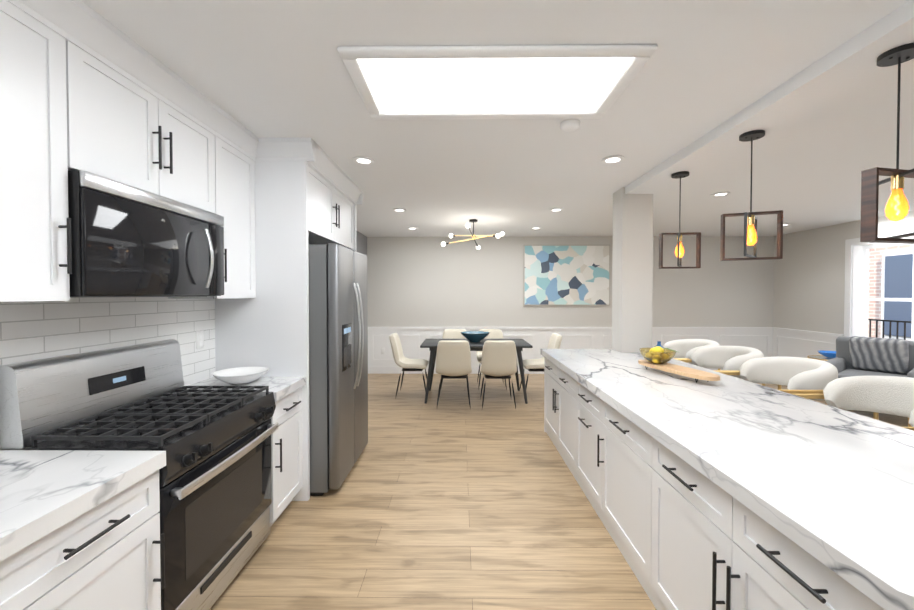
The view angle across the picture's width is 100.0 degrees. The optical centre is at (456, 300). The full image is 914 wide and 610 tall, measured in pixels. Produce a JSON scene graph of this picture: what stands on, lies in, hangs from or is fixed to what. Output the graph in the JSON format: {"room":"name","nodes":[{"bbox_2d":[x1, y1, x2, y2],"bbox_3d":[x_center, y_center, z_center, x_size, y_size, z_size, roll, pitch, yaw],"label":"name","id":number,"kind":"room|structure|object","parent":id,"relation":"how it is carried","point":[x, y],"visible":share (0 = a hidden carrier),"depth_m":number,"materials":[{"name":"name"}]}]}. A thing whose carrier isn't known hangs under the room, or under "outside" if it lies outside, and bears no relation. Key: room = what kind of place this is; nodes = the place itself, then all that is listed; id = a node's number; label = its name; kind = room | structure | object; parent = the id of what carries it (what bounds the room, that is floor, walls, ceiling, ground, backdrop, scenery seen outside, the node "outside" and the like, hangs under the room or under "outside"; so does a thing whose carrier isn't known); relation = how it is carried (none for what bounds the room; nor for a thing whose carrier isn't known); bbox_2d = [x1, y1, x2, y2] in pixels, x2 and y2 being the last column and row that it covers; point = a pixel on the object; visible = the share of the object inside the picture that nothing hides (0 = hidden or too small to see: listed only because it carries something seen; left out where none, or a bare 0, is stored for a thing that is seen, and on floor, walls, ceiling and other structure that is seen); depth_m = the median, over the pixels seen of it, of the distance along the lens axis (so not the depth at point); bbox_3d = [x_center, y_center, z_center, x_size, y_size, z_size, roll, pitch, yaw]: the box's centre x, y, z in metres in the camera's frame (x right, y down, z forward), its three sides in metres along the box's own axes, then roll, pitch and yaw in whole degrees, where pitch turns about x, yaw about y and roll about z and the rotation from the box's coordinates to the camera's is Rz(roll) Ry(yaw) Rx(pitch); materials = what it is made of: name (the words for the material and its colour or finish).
{"room":"dining room and kitchen","nodes":[
{"label":"dining room and kitchen","id":0,"kind":"room"},
{"bbox_2d":[0,0,75,301],"bbox_3d":[-1.583,-0.484,1.111,0.298,0.980,0.606,0,1,1],"label":"upper cabinet","id":1,"kind":"object","parent":0,"relation":"attached to","point":[38,54],"depth_m":1.31,"materials":[{"name":"white wood"}]},
{"bbox_2d":[76,36,219,214],"bbox_3d":[-1.576,-0.743,1.837,0.298,0.485,0.845,0,1,1],"label":"upper cabinet","id":2,"kind":"object","parent":0,"relation":"attached to","point":[84,86],"depth_m":1.73,"materials":[{"name":"white wood"}]},
{"bbox_2d":[68,170,223,297],"bbox_3d":[-1.523,-0.255,1.844,0.384,0.471,0.837,0,1,1],"label":"over-the-range microwave","id":3,"kind":"object","parent":2,"relation":"attached to","point":[129,241],"visible":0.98,"depth_m":1.66,"materials":[{"name":"black metal"}]},
{"bbox_2d":[168,132,259,299],"bbox_3d":[-1.569,-0.506,2.484,0.298,0.980,0.433,0,1,1],"label":"upper cabinet","id":4,"kind":"object","parent":0,"relation":"attached to","point":[239,170],"depth_m":2.52,"materials":[{"name":"white wood"}]},
{"bbox_2d":[256,156,355,251],"bbox_3d":[-1.382,-0.764,3.346,0.620,0.490,1.232,0,1,1],"label":"upper cabinet","id":5,"kind":"object","parent":0,"relation":"attached to","point":[300,207],"depth_m":2.70,"materials":[{"name":"white wood"}]},
{"bbox_2d":[82,0,913,236],"bbox_3d":[2.032,-1.179,2.687,7.900,0.120,9.190,0,1,1],"label":"ceiling","id":6,"kind":"structure","parent":0,"point":[268,68],"depth_m":2.27,"materials":[{"name":"white paint"}]},
{"bbox_2d":[352,156,374,164],"bbox_3d":[-0.745,-1.119,3.060,0.176,0.009,0.176,0,1,1],"label":"recessed light","id":7,"kind":"object","parent":6,"relation":"in","point":[363,160],"visible":1,"depth_m":3.05,"materials":[{"name":"white plastic"}]},
{"bbox_2d":[393,208,405,211],"bbox_3d":[-0.727,-1.148,4.850,0.176,0.009,0.176,0,1,1],"label":"recessed light","id":8,"kind":"object","parent":6,"relation":"in","point":[399,210],"visible":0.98,"depth_m":4.85,"materials":[{"name":"white"}]},
{"bbox_2d":[441,219,503,248],"bbox_3d":[0.236,-0.967,5.513,0.915,0.392,0.837,0,1,1],"label":"chandelier","id":9,"kind":"object","parent":6,"relation":"hanging from","point":[472,235],"visible":1,"depth_m":5.49,"materials":[{"name":"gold metal"}]},
{"bbox_2d":[337,44,657,119],"bbox_3d":[0.175,-1.097,1.979,1.380,0.022,0.660,0,1,1],"label":"ceiling light panel","id":10,"kind":"object","parent":6,"relation":"attached to","point":[497,82],"visible":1,"depth_m":1.89,"materials":[{"name":"white plastic"}]},
{"bbox_2d":[550,208,563,211],"bbox_3d":[1.253,-1.148,4.830,0.176,0.009,0.176,0,1,1],"label":"recessed light","id":11,"kind":"object","parent":6,"relation":"in","point":[556,209],"visible":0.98,"depth_m":4.80,"materials":[{"name":"white plastic"}]},
{"bbox_2d":[560,119,580,131],"bbox_3d":[0.709,-1.097,2.406,0.124,0.033,0.124,0,1,1],"label":"smoke detector","id":12,"kind":"object","parent":6,"relation":"attached to","point":[569,125],"visible":1,"depth_m":2.37,"materials":[{"name":"white plastic"}]},
{"bbox_2d":[601,155,624,163],"bbox_3d":[1.235,-1.119,3.041,0.176,0.009,0.176,0,1,1],"label":"recessed light","id":13,"kind":"object","parent":6,"relation":"in","point":[613,159],"visible":1,"depth_m":3.03,"materials":[{"name":"white plastic"}]},
{"bbox_2d":[711,192,729,196],"bbox_3d":[2.806,-1.136,4.085,0.176,0.009,0.176,0,1,1],"label":"recessed light","id":14,"kind":"object","parent":6,"relation":"in","point":[718,194],"visible":1,"depth_m":4.08,"materials":[{"name":"white"}]},
{"bbox_2d":[625,0,913,193],"bbox_3d":[1.791,-1.058,1.063,0.280,0.070,5.534,0,1,1],"label":"beam","id":15,"kind":"structure","parent":6,"relation":"attached to","point":[847,66],"depth_m":1.96,"materials":[{"name":"white paint"}]},
{"bbox_2d":[659,171,700,268],"bbox_3d":[1.852,-0.664,3.189,0.303,0.786,0.175,0,1,-19],"label":"pendant light","id":16,"kind":"object","parent":15,"relation":"hanging from","point":[679,251],"visible":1,"depth_m":3.18,"materials":[{"name":"brown wood"}]},
{"bbox_2d":[720,130,782,260],"bbox_3d":[1.844,-0.651,2.406,0.303,0.786,0.175,0,1,-4],"label":"pendant light","id":17,"kind":"object","parent":15,"relation":"hanging from","point":[750,230],"visible":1,"depth_m":2.39,"materials":[{"name":"black metal"}]},
{"bbox_2d":[860,43,913,243],"bbox_3d":[1.836,-0.638,1.598,0.303,0.786,0.175,-1,1,-36],"label":"pendant light","id":18,"kind":"object","parent":15,"relation":"hanging from","point":[897,207],"visible":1,"depth_m":1.58,"materials":[{"name":"black metal"}]},
{"bbox_2d":[210,374,907,609],"bbox_3d":[2.032,1.481,2.729,7.900,0.120,9.190,0,1,1],"label":"floor","id":19,"kind":"structure","parent":0,"point":[452,501],"depth_m":2.44,"materials":[{"name":"brown wood"}]},
{"bbox_2d":[0,556,19,609],"bbox_3d":[-1.414,1.039,0.631,0.600,0.830,0.640,0,1,1],"label":"base cabinet","id":20,"kind":"object","parent":19,"relation":"on","point":[9,594],"depth_m":0.95,"materials":[{"name":"white wood"}]},
{"bbox_2d":[16,468,164,609],"bbox_3d":[-1.409,1.031,1.134,0.600,0.830,0.606,0,1,1],"label":"base cabinet","id":21,"kind":"object","parent":19,"relation":"on","point":[108,558],"depth_m":1.21,"materials":[{"name":"white wood"}]},
{"bbox_2d":[0,450,165,563],"bbox_3d":[-1.410,0.593,0.842,0.646,0.055,1.176,0,1,1],"label":"countertop","id":22,"kind":"structure","parent":21,"relation":"on","point":[42,491],"depth_m":1.19,"materials":[{"name":"white stone"}]},
{"bbox_2d":[0,339,277,609],"bbox_3d":[-1.372,0.835,1.860,0.670,1.200,0.839,0,1,1],"label":"stove","id":23,"kind":"object","parent":19,"relation":"on","point":[215,478],"visible":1,"depth_m":1.70,"materials":[{"name":"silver metal"}]},
{"bbox_2d":[270,388,307,526],"bbox_3d":[-1.395,1.009,2.506,0.600,0.830,0.433,0,1,1],"label":"base cabinet","id":24,"kind":"object","parent":19,"relation":"on","point":[287,442],"depth_m":2.50,"materials":[{"name":"white wood"}]},
{"bbox_2d":[187,376,307,399],"bbox_3d":[-1.393,0.567,2.499,0.646,0.055,0.433,0,1,1],"label":"countertop","id":25,"kind":"structure","parent":24,"relation":"on","point":[281,386],"depth_m":2.51,"materials":[{"name":"white stone"}]},
{"bbox_2d":[212,367,268,384],"bbox_3d":[-1.420,0.500,2.528,0.330,0.075,0.330,0,1,1],"label":"bowl","id":26,"kind":"object","parent":25,"relation":"on","point":[239,375],"visible":1,"depth_m":2.52,"materials":[{"name":"white ceramic"}]},
{"bbox_2d":[308,243,367,495],"bbox_3d":[-1.233,0.495,3.208,0.900,1.835,0.890,0,1,1],"label":"refrigerator","id":27,"kind":"object","parent":19,"relation":"on","point":[338,357],"visible":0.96,"depth_m":2.77,"materials":[{"name":"grey metal"}]},
{"bbox_2d":[389,333,429,398],"bbox_3d":[-0.688,0.915,5.524,0.557,0.883,0.463,0,1,1],"label":"dining chair","id":28,"kind":"object","parent":19,"relation":"on","point":[403,361],"visible":0.94,"depth_m":5.36,"materials":[{"name":"beige fabric"}]},
{"bbox_2d":[436,340,471,409],"bbox_3d":[-0.041,0.924,4.975,0.463,0.883,0.557,0,1,1],"label":"dining chair","id":29,"kind":"object","parent":19,"relation":"on","point":[453,359],"visible":1,"depth_m":4.75,"materials":[{"name":"beige fabric"}]},
{"bbox_2d":[441,329,468,386],"bbox_3d":[-0.030,0.906,6.069,0.463,0.883,0.557,0,1,1],"label":"dining chair","id":30,"kind":"object","parent":19,"relation":"on","point":[452,334],"visible":0.25,"depth_m":6.25,"materials":[{"name":"beige fabric"}]},
{"bbox_2d":[420,339,532,403],"bbox_3d":[0.260,0.983,5.516,1.500,0.793,0.830,0,1,1],"label":"dining table","id":31,"kind":"object","parent":19,"relation":"on","point":[432,344],"visible":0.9,"depth_m":5.20,"materials":[{"name":"grey wood"}]},
{"bbox_2d":[460,331,489,341],"bbox_3d":[0.260,0.518,5.508,0.430,0.135,0.430,0,1,1],"label":"bowl","id":32,"kind":"object","parent":31,"relation":"on","point":[474,336],"visible":1,"depth_m":5.41,"materials":[{"name":"blue ceramic"}]},
{"bbox_2d":[476,329,506,389],"bbox_3d":[0.540,0.906,6.064,0.463,0.883,0.557,0,1,1],"label":"dining chair","id":33,"kind":"object","parent":19,"relation":"on","point":[495,333],"visible":0.33,"depth_m":6.23,"materials":[{"name":"beige fabric"}]},
{"bbox_2d":[480,340,516,407],"bbox_3d":[0.529,0.924,4.970,0.463,0.883,0.557,0,1,1],"label":"dining chair","id":34,"kind":"object","parent":19,"relation":"on","point":[499,359],"visible":1,"depth_m":4.75,"materials":[{"name":"beige fabric"}]},
{"bbox_2d":[519,333,561,390],"bbox_3d":[1.207,0.915,5.505,0.557,0.883,0.463,0,1,1],"label":"dining chair","id":35,"kind":"object","parent":19,"relation":"on","point":[555,340],"visible":0.54,"depth_m":5.39,"materials":[{"name":"beige fabric"}]},
{"bbox_2d":[612,187,652,352],"bbox_3d":[1.807,0.131,3.972,0.305,2.540,0.246,0,1,1],"label":"column","id":36,"kind":"structure","parent":19,"relation":"on","point":[632,273],"depth_m":3.85,"materials":[{"name":"white paint"}]},
{"bbox_2d":[663,339,720,369],"bbox_3d":[2.301,0.897,3.868,0.597,1.010,0.607,0,1,1],"label":"bar stool","id":37,"kind":"object","parent":19,"relation":"on","point":[686,348],"visible":0.29,"depth_m":4.00,"materials":[{"name":"white fabric"}]},
{"bbox_2d":[540,353,895,609],"bbox_3d":[1.204,1.011,2.419,0.660,0.829,3.367,0,1,1],"label":"kitchen island","id":38,"kind":"object","parent":19,"relation":"on","point":[727,492],"depth_m":1.59,"materials":[{"name":"white wood"}]},
{"bbox_2d":[540,349,913,609],"bbox_3d":[1.416,0.569,2.412,1.075,0.055,3.422,0,1,1],"label":"island countertop","id":39,"kind":"structure","parent":38,"relation":"on","point":[839,481],"depth_m":1.40,"materials":[{"name":"white stone"}]},
{"bbox_2d":[638,346,719,382],"bbox_3d":[1.540,0.439,2.743,0.298,0.186,0.657,0,1,1],"label":"fruit tray","id":40,"kind":"object","parent":39,"relation":"on","point":[658,357],"visible":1,"depth_m":2.80,"materials":[{"name":"brown wood"}]},
{"bbox_2d":[673,346,764,385],"bbox_3d":[2.296,0.906,3.336,0.597,1.010,0.607,0,1,1],"label":"bar stool","id":41,"kind":"object","parent":19,"relation":"on","point":[729,358],"visible":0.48,"depth_m":3.46,"materials":[{"name":"white fabric"}]},
{"bbox_2d":[716,357,839,408],"bbox_3d":[2.289,0.916,2.719,0.597,1.010,0.607,0,1,1],"label":"bar stool","id":42,"kind":"object","parent":19,"relation":"on","point":[798,375],"visible":0.52,"depth_m":2.80,"materials":[{"name":"white fabric"}]},
{"bbox_2d":[807,355,831,360],"bbox_3d":[5.390,1.098,5.515,0.542,0.559,0.542,0,1,1],"label":"side table","id":43,"kind":"object","parent":19,"relation":"on","point":[820,357],"visible":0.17,"depth_m":5.57,"materials":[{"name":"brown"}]},
{"bbox_2d":[817,350,835,357],"bbox_3d":[5.390,0.777,5.510,0.330,0.085,0.330,0,1,1],"label":"bowl","id":44,"kind":"object","parent":43,"relation":"on","point":[829,354],"visible":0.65,"depth_m":5.50,"materials":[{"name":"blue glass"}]},
{"bbox_2d":[793,376,913,430],"bbox_3d":[2.283,0.927,2.036,0.597,1.010,0.607,0,1,1],"label":"bar stool","id":45,"kind":"object","parent":19,"relation":"on","point":[891,395],"visible":0.42,"depth_m":2.19,"materials":[{"name":"white fabric"}]},
{"bbox_2d":[826,336,913,426],"bbox_3d":[5.119,0.923,4.701,0.910,0.933,0.840,-1,1,-34],"label":"sofa","id":46,"kind":"object","parent":19,"relation":"on","point":[863,356],"visible":0.48,"depth_m":4.76,"materials":[{"name":"grey fabric"}]},
{"bbox_2d":[367,236,773,326],"bbox_3d":[2.076,0.079,7.202,7.900,2.540,0.200,0,1,1],"label":"wall","id":47,"kind":"structure","parent":0,"point":[422,282],"depth_m":7.10,"materials":[{"name":"white paint"}]},
{"bbox_2d":[523,245,609,305],"bbox_3d":[2.020,-0.475,7.074,1.590,1.121,0.036,0,1,1],"label":"picture","id":48,"kind":"object","parent":47,"relation":"attached to","point":[566,275],"visible":0.96,"depth_m":7.06,"materials":[{"name":"multicoloured"}]},
{"bbox_2d":[368,327,771,373],"bbox_3d":[2.060,0.916,7.086,7.470,0.870,0.060,0,1,1],"label":"wainscoting","id":49,"kind":"structure","parent":47,"relation":"attached to","point":[411,338],"depth_m":7.10,"materials":[{"name":"white"}]},
{"bbox_2d":[773,210,913,333],"bbox_3d":[5.882,0.152,2.670,0.200,2.540,8.790,0,1,1],"label":"wall","id":50,"kind":"structure","parent":0,"point":[809,279],"depth_m":6.23,"materials":[{"name":"white paint"}]},
{"bbox_2d":[772,327,843,360],"bbox_3d":[5.767,0.986,2.684,0.030,0.870,8.790,0,1,1],"label":"trim","id":51,"kind":"structure","parent":50,"relation":"attached to","point":[774,342],"depth_m":6.49,"materials":[{"name":"white"}]},
{"bbox_2d":[844,230,913,340],"bbox_3d":[5.876,0.003,4.613,0.250,1.795,2.290,0,1,1],"label":"window","id":52,"kind":"structure","parent":50,"relation":"in","point":[856,294],"depth_m":5.63,"materials":[{"name":"white wood"}]},
{"bbox_3d":[-1.818,0.150,2.746,0.200,2.540,8.790,0,1,1],"label":"wall","id":53,"kind":"structure","parent":0,"visible":0},
{"bbox_2d":[0,297,214,447],"bbox_3d":[-1.726,0.038,1.479,0.008,1.035,2.462,0,1,1],"label":"tile backsplash","id":54,"kind":"structure","parent":53,"relation":"attached to","point":[30,331],"depth_m":1.88,"materials":[{"name":"white tile"}]},
{"bbox_2d":[196,330,203,348],"bbox_3d":[-1.707,0.256,2.552,0.009,0.115,0.070,0,1,1],"label":"electrical outlet plate","id":55,"kind":"object","parent":54,"relation":"attached to","point":[199,339],"visible":1,"depth_m":2.54,"materials":[{"name":"white plastic"}]},
{"bbox_2d":[356,230,366,255],"bbox_3d":[-1.687,-0.330,5.572,0.006,1.669,3.119,0,1,1],"label":"wall","id":56,"kind":"structure","parent":53,"relation":"attached to","point":[361,241],"depth_m":6.72,"materials":[{"name":"grey paint"}]},
{"label":"outside","id":57,"kind":"structure","parent":0,"visible":0},
{"bbox_2d":[868,244,912,340],"bbox_3d":[8.663,-1.129,5.827,1.100,9.000,16.000,0,1,1],"label":"building","id":58,"kind":"structure","parent":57,"point":[890,271],"depth_m":7.89,"materials":[{"name":"brick"}]}
]}

